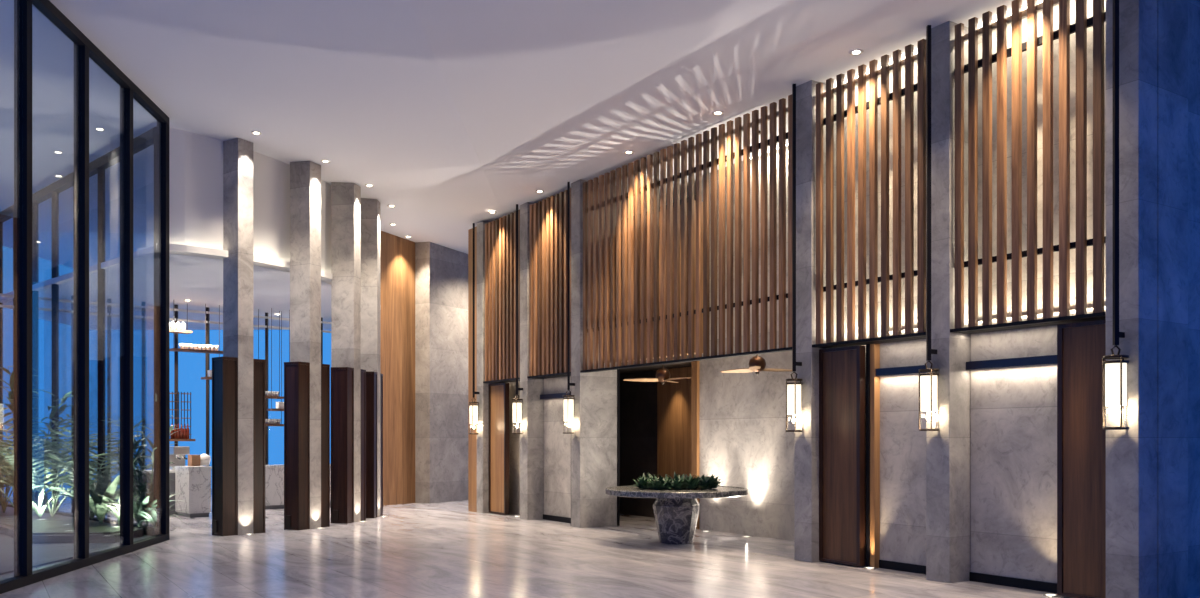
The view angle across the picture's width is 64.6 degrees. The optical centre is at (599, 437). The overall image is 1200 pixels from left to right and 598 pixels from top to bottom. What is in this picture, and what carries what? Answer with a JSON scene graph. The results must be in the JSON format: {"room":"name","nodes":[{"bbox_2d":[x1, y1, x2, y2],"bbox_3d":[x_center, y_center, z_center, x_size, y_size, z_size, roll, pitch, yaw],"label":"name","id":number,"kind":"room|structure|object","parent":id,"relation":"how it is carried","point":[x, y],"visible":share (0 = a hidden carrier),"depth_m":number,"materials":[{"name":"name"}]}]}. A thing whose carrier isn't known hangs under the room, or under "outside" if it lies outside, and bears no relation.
{"room":"hotel lobby","nodes":[
{"label":"hotel lobby","id":0,"kind":"room"},
{"bbox_2d":[0,0,168,593],"bbox_3d":[-6.033,-1.717,8.130,0.156,6.634,13.711,0,0,-7],"label":"window","id":1,"kind":"structure","parent":0,"point":[84,48],"depth_m":11.82,"materials":[{"name":"black metal"}]},
{"bbox_2d":[0,246,330,329],"bbox_3d":[-9.600,-3.070,20.958,9.200,0.100,11.083,0,0,0],"label":"ceiling","id":2,"kind":"structure","parent":0,"point":[198,279],"depth_m":19.72,"materials":[{"name":"white paint"}]},
{"bbox_2d":[169,304,191,333],"bbox_3d":[-9.463,-2.685,21.166,0.639,0.670,0.300,0,0,-41],"label":"wall shelf","id":3,"kind":"object","parent":2,"relation":"hanging from","point":[187,331],"visible":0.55,"depth_m":21.17,"materials":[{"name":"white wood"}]},
{"bbox_2d":[169,348,222,353],"bbox_3d":[-8.890,-2.460,21.070,1.184,1.120,0.300,0,0,-41],"label":"wall shelf","id":4,"kind":"object","parent":2,"relation":"hanging from","point":[171,349],"visible":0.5,"depth_m":20.90,"materials":[{"name":"brown wood"}]},
{"bbox_2d":[201,304,219,379],"bbox_3d":[-8.749,-2.170,21.460,0.421,1.700,0.300,0,0,-41],"label":"wall shelf","id":5,"kind":"object","parent":2,"relation":"hanging from","point":[205,377],"visible":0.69,"depth_m":21.36,"materials":[{"name":"brown wood"}]},
{"bbox_2d":[258,309,283,425],"bbox_3d":[-7.787,-1.650,22.438,0.674,2.740,0.300,0,0,-41],"label":"wall shelf","id":6,"kind":"object","parent":2,"relation":"hanging from","point":[281,424],"visible":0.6,"depth_m":22.63,"materials":[{"name":"brown wood"}]},
{"bbox_2d":[258,311,283,398],"bbox_3d":[-7.805,-1.975,22.422,0.626,2.090,0.300,0,0,-41],"label":"wall shelf","id":7,"kind":"object","parent":2,"relation":"hanging from","point":[266,397],"visible":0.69,"depth_m":22.59,"materials":[{"name":"brown wood"}]},
{"bbox_2d":[267,308,289,410],"bbox_3d":[-7.458,-1.825,22.194,0.552,2.390,0.300,0,0,-41],"label":"wall shelf","id":8,"kind":"object","parent":2,"relation":"hanging from","point":[271,409],"visible":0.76,"depth_m":22.05,"materials":[{"name":"brown wood"}]},
{"bbox_2d":[276,402,283,408],"bbox_3d":[-7.458,-0.760,22.194,0.180,0.160,0.160,0,0,-41],"label":"box","id":9,"kind":"object","parent":8,"relation":"on","point":[279,405],"visible":0.74,"depth_m":22.12,"materials":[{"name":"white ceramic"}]},
{"bbox_2d":[0,294,330,512],"bbox_3d":[-9.600,-0.710,21.525,12.592,4.620,0.085,0,0,-41],"label":"window","id":10,"kind":"structure","parent":0,"point":[109,304],"depth_m":21.09,"materials":[{"name":"brown metal"}]},
{"bbox_2d":[155,124,330,272],"bbox_3d":[-5.750,-4.091,18.730,1.274,2.062,7.289,0,0,14],"label":"wall","id":11,"kind":"structure","parent":0,"point":[195,160],"depth_m":15.87,"materials":[{"name":"white paint"}]},
{"bbox_2d":[0,127,156,535],"bbox_3d":[-10.260,-1.700,18.250,8.744,6.600,0.140,0,0,43],"label":"window","id":12,"kind":"structure","parent":11,"relation":"in","point":[148,138],"depth_m":17.18,"materials":[{"name":"black metal"}]},
{"bbox_2d":[104,435,145,501],"bbox_3d":[-7.865,0.690,15.828,0.692,1.486,0.628,0,0,41],"label":"shrub","id":13,"kind":"object","parent":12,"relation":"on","point":[118,453],"visible":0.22,"depth_m":15.80,"materials":[{"name":"green plant"}]},
{"bbox_2d":[169,439,194,440],"bbox_3d":[-9.158,0.045,20.703,0.564,0.050,0.300,0,0,-41],"label":"wall shelf","id":14,"kind":"object","parent":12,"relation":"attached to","point":[169,439],"visible":0.64,"depth_m":20.59,"materials":[{"name":"brown wood"}]},
{"bbox_2d":[169,391,178,438],"bbox_3d":[-9.372,-0.500,20.900,0.220,1.040,0.030,0,0,-41],"label":"rack","id":15,"kind":"object","parent":14,"relation":"on","point":[172,393],"visible":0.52,"depth_m":20.87,"materials":[{"name":"brown metal"}]},
{"bbox_2d":[181,392,190,438],"bbox_3d":[-9.181,-0.500,21.068,0.220,1.040,0.030,0,0,-41],"label":"rack","id":16,"kind":"object","parent":14,"relation":"on","point":[184,393],"visible":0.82,"depth_m":21.09,"materials":[{"name":"brown metal"}]},
{"bbox_2d":[186,424,189,438],"bbox_3d":[-9.027,-0.145,20.803,0.074,0.330,0.074,0,0,0],"label":"bottle","id":17,"kind":"object","parent":14,"relation":"on","point":[187,428],"visible":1,"depth_m":20.78,"materials":[{"name":"red glass"}]},
{"bbox_2d":[169,244,380,309],"bbox_3d":[-5.680,-3.060,18.684,1.434,0.080,7.459,0,0,14],"label":"trim","id":18,"kind":"structure","parent":11,"relation":"attached to","point":[261,262],"depth_m":15.90,"materials":[{"name":"white paint"}]},
{"bbox_2d":[415,242,467,503],"bbox_3d":[-2.962,-1.625,25.782,0.723,6.450,5.650,0,0,32],"label":"wall","id":19,"kind":"structure","parent":0,"point":[441,272],"depth_m":23.56,"materials":[{"name":"stone"}]},
{"bbox_2d":[380,231,414,505],"bbox_3d":[-4.970,-1.640,22.943,0.238,6.480,1.365,0,0,28],"label":"wall panel","id":20,"kind":"object","parent":19,"relation":"attached to","point":[397,254],"visible":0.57,"depth_m":22.91,"materials":[{"name":"brown wood"}]},
{"bbox_2d":[508,381,519,514],"bbox_3d":[-1.122,-1.600,19.052,0.160,6.400,3.836,0,0,-33],"label":"wall","id":21,"kind":"structure","parent":0,"point":[514,439],"depth_m":19.97,"materials":[{"name":"stone"}]},
{"bbox_2d":[0,0,1042,267],"bbox_3d":[-3.000,-5.025,12.000,26.000,0.850,36.000,0,0,0],"label":"ceiling","id":22,"kind":"structure","parent":0,"point":[455,112],"depth_m":12.61,"materials":[{"name":"white paint"}]},
{"bbox_2d":[623,364,690,383],"bbox_3d":[1.191,-2.745,16.318,1.180,3.650,1.172,0,0,38],"label":"ceiling fan","id":23,"kind":"object","parent":22,"relation":"hanging from","point":[662,375],"visible":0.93,"depth_m":16.21,"materials":[{"name":"brown wood"}]},
{"bbox_2d":[712,111,723,115],"bbox_3d":[1.667,-4.595,13.431,0.170,0.022,0.170,0,0,0],"label":"recessed light","id":24,"kind":"object","parent":22,"relation":"in","point":[717,113],"visible":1,"depth_m":13.43,"materials":[{"name":"white"}]},
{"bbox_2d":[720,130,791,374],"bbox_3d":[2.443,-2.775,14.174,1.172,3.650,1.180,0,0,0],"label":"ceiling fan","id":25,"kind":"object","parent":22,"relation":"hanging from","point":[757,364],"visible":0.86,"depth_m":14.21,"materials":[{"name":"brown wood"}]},
{"bbox_2d":[849,49,863,55],"bbox_3d":[3.051,-4.595,11.313,0.170,0.022,0.170,0,0,0],"label":"recessed light","id":26,"kind":"object","parent":22,"relation":"in","point":[855,51],"visible":1,"depth_m":11.30,"materials":[{"name":"white"}]},
{"bbox_2d":[834,51,916,86],"bbox_3d":[3.498,-4.570,11.653,0.030,0.015,1.740,0,0,-33],"label":"led strip","id":27,"kind":"object","parent":22,"relation":"attached to","point":[902,58],"visible":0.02,"depth_m":11.70,"materials":[{"name":"white"}]},
{"bbox_2d":[978,0,1042,27],"bbox_3d":[4.622,-4.570,9.933,0.030,0.015,1.710,0,0,-33],"label":"led strip","id":28,"kind":"object","parent":22,"relation":"attached to","point":[1040,1],"visible":0.44,"depth_m":10.23,"materials":[{"name":"white"}]},
{"bbox_2d":[540,376,570,522],"bbox_3d":[-0.682,0.150,18.017,0.135,2.900,1.610,0,0,-33],"label":"wall niche","id":29,"kind":"object","parent":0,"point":[557,445],"depth_m":18.29,"materials":[{"name":"stone"}]},
{"bbox_2d":[0,489,1199,597],"bbox_3d":[-3.500,1.640,12.000,25.000,0.120,36.000,0,0,0],"label":"floor","id":30,"kind":"structure","parent":0,"point":[444,549],"depth_m":11.92,"materials":[{"name":"stone"}]},
{"bbox_2d":[0,525,143,543],"bbox_3d":[-10.574,1.530,17.149,8.676,0.140,1.656,0,0,43],"label":"planter","id":31,"kind":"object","parent":30,"relation":"on","point":[5,530],"depth_m":14.28,"materials":[{"name":"grey"}]},
{"bbox_2d":[32,452,73,496],"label":"palm plant","id":32,"kind":"object","parent":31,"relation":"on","point":[63,463],"depth_m":16.48,"materials":[{"name":"green plant"}]},
{"bbox_2d":[0,506,133,534],"bbox_3d":[-10.544,1.445,17.137,8.331,0.030,1.409,0,0,43],"label":"soil bed","id":33,"kind":"object","parent":31,"relation":"on","point":[57,524],"visible":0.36,"depth_m":15.71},
{"bbox_2d":[0,403,13,506],"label":"palm plant","id":34,"kind":"object","parent":33,"relation":"on","point":[10,478],"depth_m":17.41,"materials":[{"name":"green plant"}]},
{"bbox_2d":[0,445,13,472],"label":"palm plant","id":35,"kind":"object","parent":33,"relation":"on","point":[11,458],"depth_m":16.67,"materials":[{"name":"green plant"}]},
{"bbox_2d":[0,438,13,512],"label":"palm plant","id":36,"kind":"object","parent":33,"relation":"on","point":[4,503],"depth_m":18.12,"materials":[{"name":"green plant"}]},
{"bbox_2d":[0,484,62,518],"bbox_3d":[-9.978,1.107,16.884,1.085,0.646,1.210,0,0,0],"label":"plant","id":37,"kind":"object","parent":33,"relation":"on","point":[39,509],"visible":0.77,"depth_m":16.83,"materials":[{"name":"green plant"}]},
{"bbox_2d":[0,366,72,508],"bbox_3d":[-10.893,0.011,18.397,1.682,2.843,1.467,0,0,0],"label":"shrub","id":38,"kind":"object","parent":33,"relation":"on","point":[11,393],"visible":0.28,"depth_m":18.31,"materials":[{"name":"green plant"}]},
{"bbox_2d":[32,438,71,465],"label":"palm plant","id":39,"kind":"object","parent":33,"relation":"on","point":[60,444],"depth_m":18.20,"materials":[{"name":"green plant"}]},
{"bbox_2d":[32,420,73,516],"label":"palm plant","id":40,"kind":"object","parent":33,"relation":"on","point":[36,481],"depth_m":16.97,"materials":[{"name":"green plant"}]},
{"bbox_2d":[32,414,73,477],"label":"palm plant","id":41,"kind":"object","parent":33,"relation":"on","point":[39,452],"depth_m":17.38,"materials":[{"name":"green plant"}]},
{"bbox_2d":[47,466,143,523],"bbox_3d":[-8.226,0.933,15.918,1.252,0.993,1.609,0,0,41],"label":"plant","id":42,"kind":"object","parent":33,"relation":"on","point":[101,487],"visible":0.72,"depth_m":15.86,"materials":[{"name":"green plant"}]},
{"bbox_2d":[89,437,119,497],"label":"palm plant","id":43,"kind":"object","parent":33,"relation":"on","point":[91,481],"depth_m":16.68,"materials":[{"name":"green plant"}]},
{"bbox_2d":[93,479,184,526],"bbox_3d":[-7.384,1.034,15.390,1.388,0.792,1.242,0,0,-14],"label":"plant","id":44,"kind":"object","parent":33,"relation":"on","point":[136,507],"visible":0.64,"depth_m":15.21,"materials":[{"name":"green plant"}]},
{"bbox_2d":[103,394,179,525],"bbox_3d":[-7.448,0.360,15.535,1.166,2.145,0.941,0,0,0],"label":"shrub","id":45,"kind":"object","parent":33,"relation":"on","point":[140,492],"visible":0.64,"depth_m":15.49,"materials":[{"name":"green plant"}]},
{"bbox_2d":[99,497,135,524],"bbox_3d":[-7.905,1.166,15.734,0.763,0.527,0.911,0,0,0],"label":"plant","id":46,"kind":"object","parent":31,"relation":"on","point":[116,511],"visible":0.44,"depth_m":15.63,"materials":[{"name":"green plant"}]},
{"bbox_2d":[133,470,176,514],"bbox_3d":[-9.263,1.135,19.785,1.090,0.930,0.680,0,0,-41],"label":"counter","id":47,"kind":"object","parent":30,"relation":"on","point":[172,474],"depth_m":19.68,"materials":[{"name":"grey stone"}]},
{"bbox_2d":[169,446,189,469],"bbox_3d":[-8.908,0.425,20.115,0.325,0.490,0.532,0,0,-41],"label":"espresso machine","id":48,"kind":"object","parent":47,"relation":"on","point":[177,454],"visible":0.68,"depth_m":20.08,"materials":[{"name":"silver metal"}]},
{"bbox_2d":[133,501,190,527],"bbox_3d":[-7.017,1.208,15.156,0.970,0.445,0.715,0,0,-29],"label":"plant","id":49,"kind":"object","parent":30,"relation":"on","point":[152,519],"visible":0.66,"depth_m":15.12,"materials":[{"name":"green plant"}]},
{"bbox_2d":[175,466,211,516],"bbox_3d":[-8.359,1.090,19.514,0.452,1.020,0.880,0,0,-41],"label":"counter","id":50,"kind":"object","parent":30,"relation":"on","point":[194,482],"depth_m":19.25,"materials":[{"name":"white stone"}]},
{"bbox_2d":[188,455,199,465],"bbox_3d":[-8.449,0.465,19.774,0.181,0.230,0.250,0,0,-41],"label":"box","id":51,"kind":"object","parent":50,"relation":"on","point":[193,460],"visible":0.99,"depth_m":19.68,"materials":[{"name":"brown wood"}]},
{"bbox_2d":[200,454,210,465],"bbox_3d":[-8.329,0.455,19.980,0.260,0.250,0.256,0,0,0],"label":"glass jar","id":52,"kind":"object","parent":50,"relation":"on","point":[205,459],"visible":0.92,"depth_m":19.89,"materials":[{"name":"white glass"}]},
{"bbox_2d":[223,138,252,534],"bbox_3d":[-6.064,-1.694,15.927,0.470,6.587,0.280,0,0,39],"label":"stone pillar","id":53,"kind":"structure","parent":30,"relation":"on","point":[237,152],"depth_m":15.77,"materials":[{"name":"stone"}]},
{"bbox_2d":[212,357,237,535],"bbox_3d":[-6.191,0.138,15.666,0.342,2.925,0.279,0,0,39],"label":"wood panel","id":54,"kind":"object","parent":53,"relation":"attached to","point":[224,369],"depth_m":15.58,"materials":[{"name":"brown wood"}]},
{"bbox_2d":[253,359,265,533],"bbox_3d":[-5.856,0.138,16.080,0.342,2.925,0.219,0,0,39],"label":"wood panel","id":55,"kind":"object","parent":53,"relation":"attached to","point":[258,364],"depth_m":15.97,"materials":[{"name":"brown wood"}]},
{"bbox_2d":[265,463,330,508],"bbox_3d":[-7.105,1.110,22.178,2.160,0.980,0.730,0,0,-41],"label":"counter","id":56,"kind":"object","parent":30,"relation":"on","point":[274,474],"depth_m":21.51,"materials":[{"name":"white stone"}]},
{"bbox_2d":[290,161,320,528],"bbox_3d":[-5.248,-1.657,16.930,0.470,6.514,0.280,0,0,27],"label":"stone pillar","id":57,"kind":"structure","parent":30,"relation":"on","point":[305,176],"depth_m":16.80,"materials":[{"name":"stone"}]},
{"bbox_2d":[284,362,309,529],"bbox_3d":[-5.315,0.138,16.648,0.342,2.925,0.279,0,0,27],"label":"wood panel","id":58,"kind":"object","parent":57,"relation":"attached to","point":[296,374],"depth_m":16.56,"materials":[{"name":"brown wood"}]},
{"bbox_2d":[321,364,329,527],"bbox_3d":[-5.077,0.138,17.125,0.342,2.925,0.219,0,0,27],"label":"wood panel","id":59,"kind":"object","parent":57,"relation":"attached to","point":[325,368],"depth_m":17.07,"materials":[{"name":"brown wood"}]},
{"bbox_2d":[331,182,360,521],"bbox_3d":[-4.861,-1.639,18.186,0.470,6.478,0.280,0,0,12],"label":"stone pillar","id":60,"kind":"structure","parent":30,"relation":"on","point":[345,197],"depth_m":18.06,"materials":[{"name":"stone"}]},
{"bbox_2d":[331,367,353,523],"bbox_3d":[-4.855,0.138,17.896,0.342,2.925,0.279,0,0,12],"label":"wood panel","id":61,"kind":"object","parent":60,"relation":"attached to","point":[342,378],"depth_m":17.79,"materials":[{"name":"brown wood"}]},
{"bbox_2d":[361,369,365,520],"bbox_3d":[-4.744,0.138,18.417,0.342,2.925,0.219,0,0,12],"label":"wood panel","id":62,"kind":"object","parent":60,"relation":"attached to","point":[363,372],"depth_m":18.41,"materials":[{"name":"brown wood"}]},
{"bbox_2d":[361,198,379,516],"bbox_3d":[-4.735,-1.632,19.340,0.470,6.465,0.280,0,0,0],"label":"stone pillar","id":63,"kind":"structure","parent":30,"relation":"on","point":[370,208],"depth_m":19.20,"materials":[{"name":"stone"}]},
{"bbox_2d":[366,371,376,517],"bbox_3d":[-4.669,0.138,19.058,0.342,2.925,0.279,0,0,0],"label":"wood panel","id":64,"kind":"object","parent":63,"relation":"attached to","point":[371,376],"depth_m":18.94,"materials":[{"name":"brown wood"}]},
{"bbox_2d":[380,373,382,515],"bbox_3d":[-4.669,0.138,19.590,0.342,2.925,0.219,0,0,0],"label":"wood panel","id":65,"kind":"object","parent":63,"relation":"attached to","point":[381,375],"depth_m":19.62,"materials":[{"name":"brown wood"}]},
{"bbox_2d":[468,226,476,511],"bbox_3d":[-2.579,-1.475,20.713,0.440,6.150,0.420,0,0,-33],"label":"oak end panel","id":66,"kind":"object","parent":30,"relation":"on","point":[472,438],"visible":0.36,"depth_m":20.64,"materials":[{"name":"brown wood"}]},
{"bbox_2d":[477,221,495,512],"bbox_3d":[-2.379,-1.500,20.396,0.446,6.199,0.310,0,0,-33],"label":"stone pier","id":67,"kind":"object","parent":30,"relation":"on","point":[482,388],"visible":0.47,"depth_m":20.20,"materials":[{"name":"grey stone"}]},
{"bbox_2d":[469,223,478,433],"bbox_3d":[-2.686,-2.324,20.222,0.222,4.492,0.220,0,0,0],"label":"wall lantern","id":68,"kind":"object","parent":67,"relation":"attached to","point":[474,408],"visible":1,"depth_m":20.20,"materials":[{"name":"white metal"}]},
{"bbox_2d":[489,383,508,514],"bbox_3d":[-2.121,0.220,19.922,0.100,2.720,0.755,0,0,-33],"label":"door","id":69,"kind":"structure","parent":67,"relation":"attached to","point":[499,392],"depth_m":19.83,"materials":[{"name":"brown wood"}]},
{"bbox_2d":[520,202,543,519],"bbox_3d":[-1.309,-1.500,18.766,0.456,6.199,0.310,0,0,-33],"label":"stone pier","id":70,"kind":"object","parent":30,"relation":"on","point":[532,425],"visible":0.58,"depth_m":18.61,"materials":[{"name":"grey stone"}]},
{"bbox_2d":[483,209,519,382],"bbox_3d":[-1.974,-2.846,19.496,0.140,3.368,1.630,0,0,-33],"label":"screen","id":71,"kind":"object","parent":70,"relation":"attached to","point":[500,234],"visible":0.94,"depth_m":19.51,"materials":[{"name":"brown wood"}]},
{"bbox_2d":[512,204,522,433],"bbox_3d":[-1.619,-2.324,18.589,0.222,4.492,0.220,0,0,0],"label":"wall lantern","id":72,"kind":"object","parent":70,"relation":"attached to","point":[517,405],"visible":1,"depth_m":18.57,"materials":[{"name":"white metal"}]},
{"bbox_2d":[571,179,616,527],"bbox_3d":[-0.105,-1.500,17.235,0.796,6.199,0.310,0,0,-33],"label":"stone pier","id":73,"kind":"object","parent":30,"relation":"on","point":[594,425],"visible":0.69,"depth_m":17.04,"materials":[{"name":"grey stone"}]},
{"bbox_2d":[528,188,570,378],"bbox_3d":[-0.910,-2.846,17.868,0.140,3.368,1.620,0,0,-33],"label":"screen","id":74,"kind":"object","parent":73,"relation":"attached to","point":[547,217],"visible":0.94,"depth_m":17.80,"materials":[{"name":"brown wood"}]},
{"bbox_2d":[563,182,574,433],"bbox_3d":[-0.558,-2.324,16.966,0.222,4.492,0.220,0,0,0],"label":"wall lantern","id":75,"kind":"object","parent":73,"relation":"attached to","point":[568,402],"visible":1,"depth_m":16.95,"materials":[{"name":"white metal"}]},
{"bbox_2d":[606,485,747,543],"bbox_3d":[1.170,1.185,14.550,2.170,0.830,2.170,0,0,0],"label":"round table","id":76,"kind":"object","parent":30,"relation":"on","point":[676,512],"visible":0.8,"depth_m":14.25,"materials":[{"name":"grey stone"}]},
{"bbox_2d":[629,473,650,488],"bbox_3d":[0.614,0.652,14.471,0.330,0.238,0.466,0,0,-43],"label":"leafy plant","id":77,"kind":"object","parent":76,"relation":"on","point":[642,483],"visible":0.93,"depth_m":14.40,"materials":[{"name":"green plant"}]},
{"bbox_2d":[643,475,666,489],"bbox_3d":[0.819,0.662,14.236,0.428,0.219,0.304,0,0,23],"label":"leafy plant","id":78,"kind":"object","parent":76,"relation":"on","point":[657,485],"visible":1,"depth_m":14.20,"materials":[{"name":"green plant"}]},
{"bbox_2d":[659,474,673,488],"bbox_3d":[0.997,0.658,14.307,0.314,0.227,0.443,0,0,-4],"label":"leafy plant","id":79,"kind":"object","parent":76,"relation":"on","point":[668,483],"visible":0.65,"depth_m":14.31,"materials":[{"name":"green plant"}]},
{"bbox_2d":[669,475,687,489],"bbox_3d":[1.133,0.662,14.258,0.306,0.220,0.431,0,0,-34],"label":"leafy plant","id":80,"kind":"object","parent":76,"relation":"on","point":[677,485],"visible":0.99,"depth_m":14.19,"materials":[{"name":"green plant"}]},
{"bbox_2d":[670,474,687,485],"bbox_3d":[1.177,0.655,14.465,0.323,0.233,0.455,0,0,-3],"label":"leafy plant","id":81,"kind":"object","parent":76,"relation":"on","point":[682,477],"visible":0.26,"depth_m":14.41,"materials":[{"name":"green plant"}]},
{"bbox_2d":[681,474,702,489],"bbox_3d":[1.371,0.652,14.264,0.401,0.240,0.386,0,0,12],"label":"leafy plant","id":82,"kind":"object","parent":76,"relation":"on","point":[692,483],"visible":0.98,"depth_m":14.23,"materials":[{"name":"green plant"}]},
{"bbox_2d":[697,476,715,489],"bbox_3d":[1.589,0.666,14.242,0.341,0.212,0.355,0,0,-26],"label":"leafy plant","id":83,"kind":"object","parent":76,"relation":"on","point":[705,482],"visible":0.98,"depth_m":14.22,"materials":[{"name":"green plant"}]},
{"bbox_2d":[701,475,722,488],"bbox_3d":[1.648,0.663,14.387,0.358,0.219,0.339,0,0,40],"label":"leafy plant","id":84,"kind":"object","parent":76,"relation":"on","point":[711,477],"visible":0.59,"depth_m":14.38,"materials":[{"name":"green plant"}]},
{"bbox_2d":[794,80,835,562],"bbox_3d":[2.821,-1.500,12.447,0.456,6.199,0.310,0,0,-33],"label":"stone pier","id":85,"kind":"object","parent":30,"relation":"on","point":[806,443],"visible":0.52,"depth_m":12.30,"materials":[{"name":"grey stone"}]},
{"bbox_2d":[580,94,791,372],"bbox_3d":[1.155,-2.846,14.708,0.140,3.368,5.289,0,0,-33],"label":"screen","id":86,"kind":"object","parent":85,"relation":"attached to","point":[594,203],"visible":0.96,"depth_m":14.18,"materials":[{"name":"brown wood"}]},
{"bbox_2d":[786,84,802,431],"bbox_3d":[2.511,-2.324,12.270,0.222,4.492,0.220,0,0,0],"label":"wall lantern","id":87,"kind":"object","parent":85,"relation":"attached to","point":[793,389],"visible":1,"depth_m":12.25,"materials":[{"name":"brown metal"}]},
{"bbox_2d":[819,345,864,565],"bbox_3d":[3.053,0.220,12.004,0.100,2.720,0.675,0,0,-33],"label":"door","id":88,"kind":"structure","parent":85,"relation":"attached to","point":[842,369],"depth_m":11.97,"materials":[{"name":"brown wood"}]},
{"bbox_2d":[866,344,869,566],"bbox_3d":[3.350,0.220,11.765,0.115,2.760,0.040,0,0,-33],"label":"door frame","id":89,"kind":"structure","parent":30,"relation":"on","point":[867,345],"depth_m":11.73,"materials":[{"name":"brown wood"}]},
{"bbox_2d":[926,21,970,582],"bbox_3d":[3.954,-1.500,10.714,0.456,6.199,0.310,0,0,-33],"label":"stone pier","id":90,"kind":"object","parent":30,"relation":"on","point":[948,449],"visible":0.64,"depth_m":10.56,"materials":[{"name":"grey stone"}]},
{"bbox_2d":[812,39,925,347],"bbox_3d":[3.255,-2.846,11.494,0.140,3.368,1.750,0,0,-33],"label":"screen","id":91,"kind":"object","parent":90,"relation":"attached to","point":[910,88],"visible":0.96,"depth_m":11.38,"materials":[{"name":"brown wood"}]},
{"bbox_2d":[919,25,938,430],"bbox_3d":[3.648,-2.324,10.529,0.222,4.492,0.220,0,0,0],"label":"wall lantern","id":92,"kind":"object","parent":90,"relation":"attached to","point":[928,380],"visible":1,"depth_m":10.51,"materials":[{"name":"brown metal"}]},
{"bbox_2d":[1042,593,1058,596],"bbox_3d":[4.569,1.594,9.630,0.160,0.012,0.160,0,0,0],"label":"uplight","id":93,"kind":"object","parent":30,"relation":"on","point":[1046,594],"visible":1,"depth_m":9.58,"materials":[{"name":"silver metal"}]},
{"bbox_2d":[1106,0,1156,597],"bbox_3d":[5.019,-1.500,8.974,0.336,6.199,0.310,0,0,-33],"label":"stone pier","id":94,"kind":"object","parent":30,"relation":"on","point":[1131,454],"visible":0.92,"depth_m":8.85,"materials":[{"name":"grey stone"}]},
{"bbox_2d":[950,0,1105,332],"bbox_3d":[4.379,-2.846,9.774,0.140,3.368,1.720,0,0,-33],"label":"screen","id":95,"kind":"object","parent":94,"relation":"attached to","point":[1097,21],"visible":0.98,"depth_m":9.69,"materials":[{"name":"brown wood"}]},
{"bbox_2d":[1057,320,1105,597],"bbox_3d":[4.790,0.220,9.347,0.100,2.720,0.555,0,0,-33],"label":"door","id":96,"kind":"structure","parent":94,"relation":"attached to","point":[1081,346],"depth_m":9.36,"materials":[{"name":"brown wood"}]},
{"bbox_2d":[1102,0,1128,429],"bbox_3d":[4.781,-2.324,8.796,0.222,4.492,0.220,0,0,0],"label":"wall lantern","id":97,"kind":"object","parent":94,"relation":"attached to","point":[1115,370],"visible":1,"depth_m":8.78,"materials":[{"name":"glass"}]},
{"bbox_2d":[604,200,702,362],"bbox_3d":[0.874,-2.550,16.125,0.220,2.400,2.580,0,0,-33],"label":"bulkhead","id":98,"kind":"object","parent":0,"point":[694,200],"visible":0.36,"depth_m":15.59,"materials":[{"name":"brown wood"}]},
{"bbox_2d":[620,195,695,517],"bbox_3d":[0.485,-1.600,18.392,2.050,6.400,4.300,0,0,-33],"label":"wall","id":99,"kind":"structure","parent":0,"point":[638,400],"depth_m":19.52,"materials":[{"name":"stone"}]},
{"bbox_2d":[617,369,619,525],"bbox_3d":[0.331,0.150,17.344,0.035,2.900,0.045,0,0,-33],"label":"door frame","id":100,"kind":"structure","parent":99,"relation":"attached to","point":[618,370],"depth_m":17.33,"materials":[{"name":"black metal"}]},
{"bbox_2d":[657,367,690,477],"bbox_3d":[1.558,0.128,18.238,0.118,2.945,1.370,0,0,-33],"label":"wall panel","id":101,"kind":"object","parent":99,"relation":"attached to","point":[673,399],"visible":0.36,"depth_m":18.32,"materials":[{"name":"brown wood"}]},
{"bbox_2d":[620,354,695,373],"bbox_3d":[0.552,-1.427,18.436,1.590,0.145,4.100,0,0,-33],"label":"ceiling","id":102,"kind":"structure","parent":0,"point":[683,364],"depth_m":18.26,"materials":[{"name":"stone"}]},
{"bbox_2d":[699,146,793,540],"bbox_3d":[2.953,-1.600,15.036,0.190,6.400,4.220,0,0,-33],"label":"wall","id":103,"kind":"structure","parent":0,"point":[744,441],"depth_m":15.60,"materials":[{"name":"stone"}]},
{"bbox_2d":[691,361,698,528],"bbox_3d":[1.910,0.125,16.898,0.600,2.950,0.160,0,0,-33],"label":"door frame","id":104,"kind":"structure","parent":103,"relation":"attached to","point":[695,364],"depth_m":16.70,"materials":[{"name":"brown wood"}]},
{"bbox_2d":[496,317,1105,383],"bbox_3d":[1.368,-1.183,14.716,0.203,0.035,13.295,0,0,-33],"label":"beam","id":105,"kind":"structure","parent":0,"point":[1101,318],"depth_m":10.39,"materials":[{"name":"black metal"}]},
{"bbox_2d":[844,0,1105,563],"bbox_3d":[4.210,-1.600,10.875,0.138,6.400,3.838,0,0,-33],"label":"wall","id":106,"kind":"structure","parent":0,"point":[1072,2],"depth_m":10.36,"materials":[{"name":"stone"}]},
{"bbox_2d":[870,344,879,567],"bbox_3d":[3.392,0.220,11.720,0.096,2.760,0.070,0,0,-33],"label":"door frame","id":107,"kind":"structure","parent":106,"relation":"attached to","point":[874,348],"depth_m":11.69,"materials":[{"name":"brown wood"}]},
{"bbox_2d":[875,328,925,574],"bbox_3d":[3.675,0.150,11.350,0.135,2.900,1.040,0,0,-33],"label":"wall niche","id":108,"kind":"object","parent":106,"relation":"in","point":[902,444],"depth_m":11.42,"materials":[{"name":"stone"}]},
{"bbox_2d":[966,306,1105,592],"bbox_3d":[4.607,0.150,9.923,0.135,2.900,1.710,0,0,-33],"label":"wall niche","id":109,"kind":"object","parent":106,"relation":"in","point":[1014,372],"depth_m":10.20,"materials":[{"name":"stone"}]},
{"bbox_2d":[1157,0,1199,597],"bbox_3d":[6.680,-1.650,10.092,3.659,6.500,0.375,0,0,-33],"label":"wall","id":110,"kind":"structure","parent":0,"point":[1178,21],"depth_m":9.14,"materials":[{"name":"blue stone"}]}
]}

